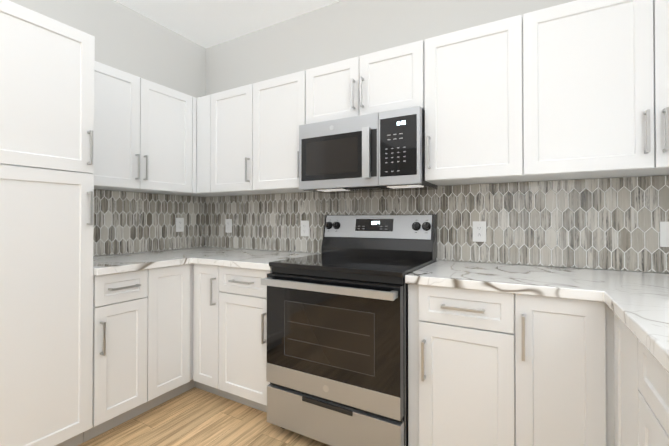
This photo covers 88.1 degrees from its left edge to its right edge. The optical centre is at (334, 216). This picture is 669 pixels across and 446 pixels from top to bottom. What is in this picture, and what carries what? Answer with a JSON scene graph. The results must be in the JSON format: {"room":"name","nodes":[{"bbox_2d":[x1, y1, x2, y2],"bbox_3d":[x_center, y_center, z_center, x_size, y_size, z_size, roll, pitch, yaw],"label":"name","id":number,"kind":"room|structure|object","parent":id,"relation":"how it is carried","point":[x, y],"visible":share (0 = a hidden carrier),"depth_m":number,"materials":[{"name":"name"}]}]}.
{"room":"kitchen","nodes":[
{"label":"kitchen","id":0,"kind":"room"},
{"bbox_2d":[9,0,205,255],"bbox_3d":[-2.701,-0.193,0.557,0.120,2.720,6.000,0,-1,29],"label":"wall","id":1,"kind":"structure","parent":0,"point":[130,41],"depth_m":2.58,"materials":[{"name":"grey paint"}]},
{"bbox_2d":[92,61,191,195],"bbox_3d":[-1.424,-0.562,2.409,0.279,0.756,0.915,0,-1,29],"label":"upper cabinet","id":2,"kind":"object","parent":1,"relation":"attached to","point":[143,127],"depth_m":2.33,"materials":[{"name":"white paint"}]},
{"bbox_2d":[78,387,329,445],"bbox_3d":[-1.152,1.209,-0.332,3.680,0.100,6.240,0,-1,29],"label":"floor","id":3,"kind":"structure","parent":0,"point":[194,416],"depth_m":1.92,"materials":[{"name":"brown wood"}]},
{"bbox_2d":[0,0,94,445],"bbox_3d":[-1.631,0.126,1.643,0.666,2.102,0.608,0,-1,29],"label":"pantry","id":4,"kind":"object","parent":3,"relation":"on","point":[47,69],"visible":1,"depth_m":1.59,"materials":[{"name":"white paint"}]},
{"bbox_2d":[83,269,150,441],"bbox_3d":[-1.427,0.742,2.037,0.627,0.876,0.286,0,-1,29],"label":"base cabinet","id":5,"kind":"object","parent":3,"relation":"on","point":[121,392],"depth_m":1.88,"materials":[{"name":"white paint"}]},
{"bbox_2d":[151,264,190,408],"bbox_3d":[-1.277,0.745,2.303,0.627,0.876,0.324,0,-1,29],"label":"base cabinet","id":6,"kind":"object","parent":3,"relation":"on","point":[171,285],"depth_m":2.15,"materials":[{"name":"white paint"}]},
{"bbox_2d":[191,264,218,394],"bbox_3d":[-0.669,0.746,2.483,0.232,0.876,0.627,0,-1,29],"label":"base cabinet","id":7,"kind":"object","parent":3,"relation":"on","point":[206,276],"depth_m":2.22,"materials":[{"name":"white paint"}]},
{"bbox_2d":[219,266,271,412],"bbox_3d":[-0.377,0.745,2.318,0.439,0.876,0.627,0,-1,29],"label":"base cabinet","id":8,"kind":"object","parent":3,"relation":"on","point":[242,296],"depth_m":2.06,"materials":[{"name":"white paint"}]},
{"bbox_2d":[93,247,319,275],"bbox_3d":[-0.901,0.287,2.280,1.310,0.037,1.218,0,-1,29],"label":"countertop","id":9,"kind":"structure","parent":8,"relation":"on","point":[227,257],"depth_m":2.20,"materials":[{"name":"stone"}]},
{"bbox_2d":[261,214,436,445],"bbox_3d":[0.113,0.584,1.962,0.760,1.192,0.746,0,-1,29],"label":"range","id":10,"kind":"object","parent":3,"relation":"on","point":[337,345],"visible":0.94,"depth_m":1.70,"materials":[{"name":"silver metal"}]},
{"bbox_2d":[408,284,518,445],"bbox_3d":[0.669,0.739,1.726,0.433,0.876,0.627,0,-1,29],"label":"base cabinet","id":11,"kind":"object","parent":3,"relation":"on","point":[488,368],"depth_m":1.45,"materials":[{"name":"white paint"}]},
{"bbox_2d":[405,260,588,300],"bbox_3d":[0.771,0.281,1.655,0.684,0.037,0.658,0,-1,29],"label":"countertop","id":12,"kind":"structure","parent":11,"relation":"on","point":[558,282],"depth_m":1.48,"materials":[{"name":"stone"}]},
{"bbox_2d":[519,294,606,445],"bbox_3d":[0.980,0.738,1.550,0.282,0.876,0.627,0,-1,29],"label":"base cabinet","id":13,"kind":"object","parent":3,"relation":"on","point":[563,341],"depth_m":1.28,"materials":[{"name":"white paint"}]},
{"bbox_2d":[573,268,668,372],"bbox_3d":[1.034,0.273,0.737,0.677,0.037,1.998,0,-1,29],"label":"countertop","id":14,"kind":"structure","parent":13,"relation":"on","point":[636,302],"depth_m":1.08,"materials":[{"name":"stone"}]},
{"bbox_2d":[607,305,630,445],"bbox_3d":[1.162,0.732,0.910,0.627,0.876,0.347,0,-1,29],"label":"base cabinet","id":15,"kind":"object","parent":3,"relation":"on","point":[618,357],"depth_m":1.13,"materials":[{"name":"white paint"}]},
{"bbox_2d":[627,327,668,445],"bbox_3d":[0.943,0.728,0.522,0.627,0.876,0.543,0,-1,29],"label":"base cabinet","id":16,"kind":"object","parent":3,"relation":"on","point":[649,379],"depth_m":0.85,"materials":[{"name":"white paint"}]},
{"bbox_2d":[115,0,341,47],"bbox_3d":[-1.152,-1.611,-0.307,3.680,0.100,6.240,0,-1,29],"label":"ceiling","id":17,"kind":"structure","parent":0,"point":[206,23],"depth_m":2.63,"materials":[{"name":"white paint"}]},
{"bbox_2d":[206,0,666,272],"bbox_3d":[0.355,-0.177,2.344,3.680,2.720,0.120,0,-1,29],"label":"wall","id":18,"kind":"structure","parent":0,"point":[337,31],"depth_m":2.46,"materials":[{"name":"grey paint"}]},
{"bbox_2d":[192,94,211,195],"bbox_3d":[-0.956,-0.559,2.812,0.175,0.756,0.358,0,-1,29],"label":"upper cabinet","id":19,"kind":"object","parent":18,"relation":"attached to","point":[201,106],"depth_m":2.69,"materials":[{"name":"white paint"}]},
{"bbox_2d":[208,84,271,195],"bbox_3d":[-0.686,-0.560,2.680,0.427,0.756,0.322,0,-1,29],"label":"upper cabinet","id":20,"kind":"object","parent":18,"relation":"attached to","point":[230,162],"depth_m":2.55,"materials":[{"name":"white paint"}]},
{"bbox_2d":[252,70,310,193],"bbox_3d":[-0.305,-0.562,2.464,0.448,0.756,0.322,0,-1,29],"label":"upper cabinet","id":21,"kind":"object","parent":18,"relation":"attached to","point":[278,102],"depth_m":2.34,"materials":[{"name":"white paint"}]},
{"bbox_2d":[304,40,423,124],"bbox_3d":[0.223,-0.757,2.168,0.760,0.372,0.322,0,-1,29],"label":"upper cabinet","id":22,"kind":"object","parent":18,"relation":"attached to","point":[389,79],"depth_m":2.00,"materials":[{"name":"white paint"}]},
{"bbox_2d":[299,106,436,193],"bbox_3d":[0.197,-0.363,2.118,0.758,0.408,0.425,0,-1,29],"label":"microwave","id":23,"kind":"object","parent":22,"relation":"attached to","point":[384,151],"visible":0.98,"depth_m":1.94,"materials":[{"name":"silver metal"}]},
{"bbox_2d":[93,175,668,272],"bbox_3d":[-0.168,0.034,1.418,3.437,0.449,1.994,0,-1,29],"label":"backsplash","id":24,"kind":"structure","parent":18,"relation":"attached to","point":[609,223],"depth_m":2.04,"materials":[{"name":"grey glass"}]},
{"bbox_2d":[176,218,183,231],"bbox_3d":[-1.294,0.070,2.895,0.008,0.117,0.072,0,-1,29],"label":"electrical outlet","id":25,"kind":"object","parent":24,"relation":"attached to","point":[179,224],"visible":1,"depth_m":2.89,"materials":[{"name":"white plastic"}]},
{"bbox_2d":[225,219,231,232],"bbox_3d":[-0.912,0.081,2.975,0.072,0.117,0.008,0,-1,29],"label":"electrical outlet","id":26,"kind":"object","parent":24,"relation":"attached to","point":[228,229],"visible":1,"depth_m":2.97,"materials":[{"name":"white plastic"}]},
{"bbox_2d":[301,221,308,235],"bbox_3d":[-0.223,0.089,2.585,0.072,0.117,0.008,0,-1,29],"label":"electrical outlet","id":27,"kind":"object","parent":24,"relation":"attached to","point":[304,228],"visible":1,"depth_m":2.58,"materials":[{"name":"white plastic"}]},
{"bbox_2d":[473,221,485,241],"bbox_3d":[0.833,0.087,1.988,0.072,0.117,0.008,0,-1,29],"label":"outlet","id":28,"kind":"object","parent":24,"relation":"attached to","point":[479,231],"visible":1,"depth_m":1.98,"materials":[{"name":"white plastic"}]},
{"bbox_2d":[660,222,668,246],"bbox_3d":[1.540,0.082,1.583,0.072,0.117,0.016,0,-1,29],"label":"outlet","id":29,"kind":"object","parent":24,"relation":"attached to","point":[664,234],"visible":1,"depth_m":1.60,"materials":[{"name":"white plastic"}]},
{"bbox_2d":[424,14,527,185],"bbox_3d":[0.756,-0.567,1.864,0.461,0.756,0.322,0,-1,29],"label":"upper cabinet","id":30,"kind":"object","parent":18,"relation":"attached to","point":[476,78],"depth_m":1.71,"materials":[{"name":"white paint"}]},
{"bbox_2d":[524,0,668,181],"bbox_3d":[1.348,-0.570,1.529,0.901,0.756,0.322,0,-1,29],"label":"upper cabinet","id":31,"kind":"object","parent":18,"relation":"attached to","point":[577,89],"depth_m":1.48,"materials":[{"name":"white paint"}]}
]}

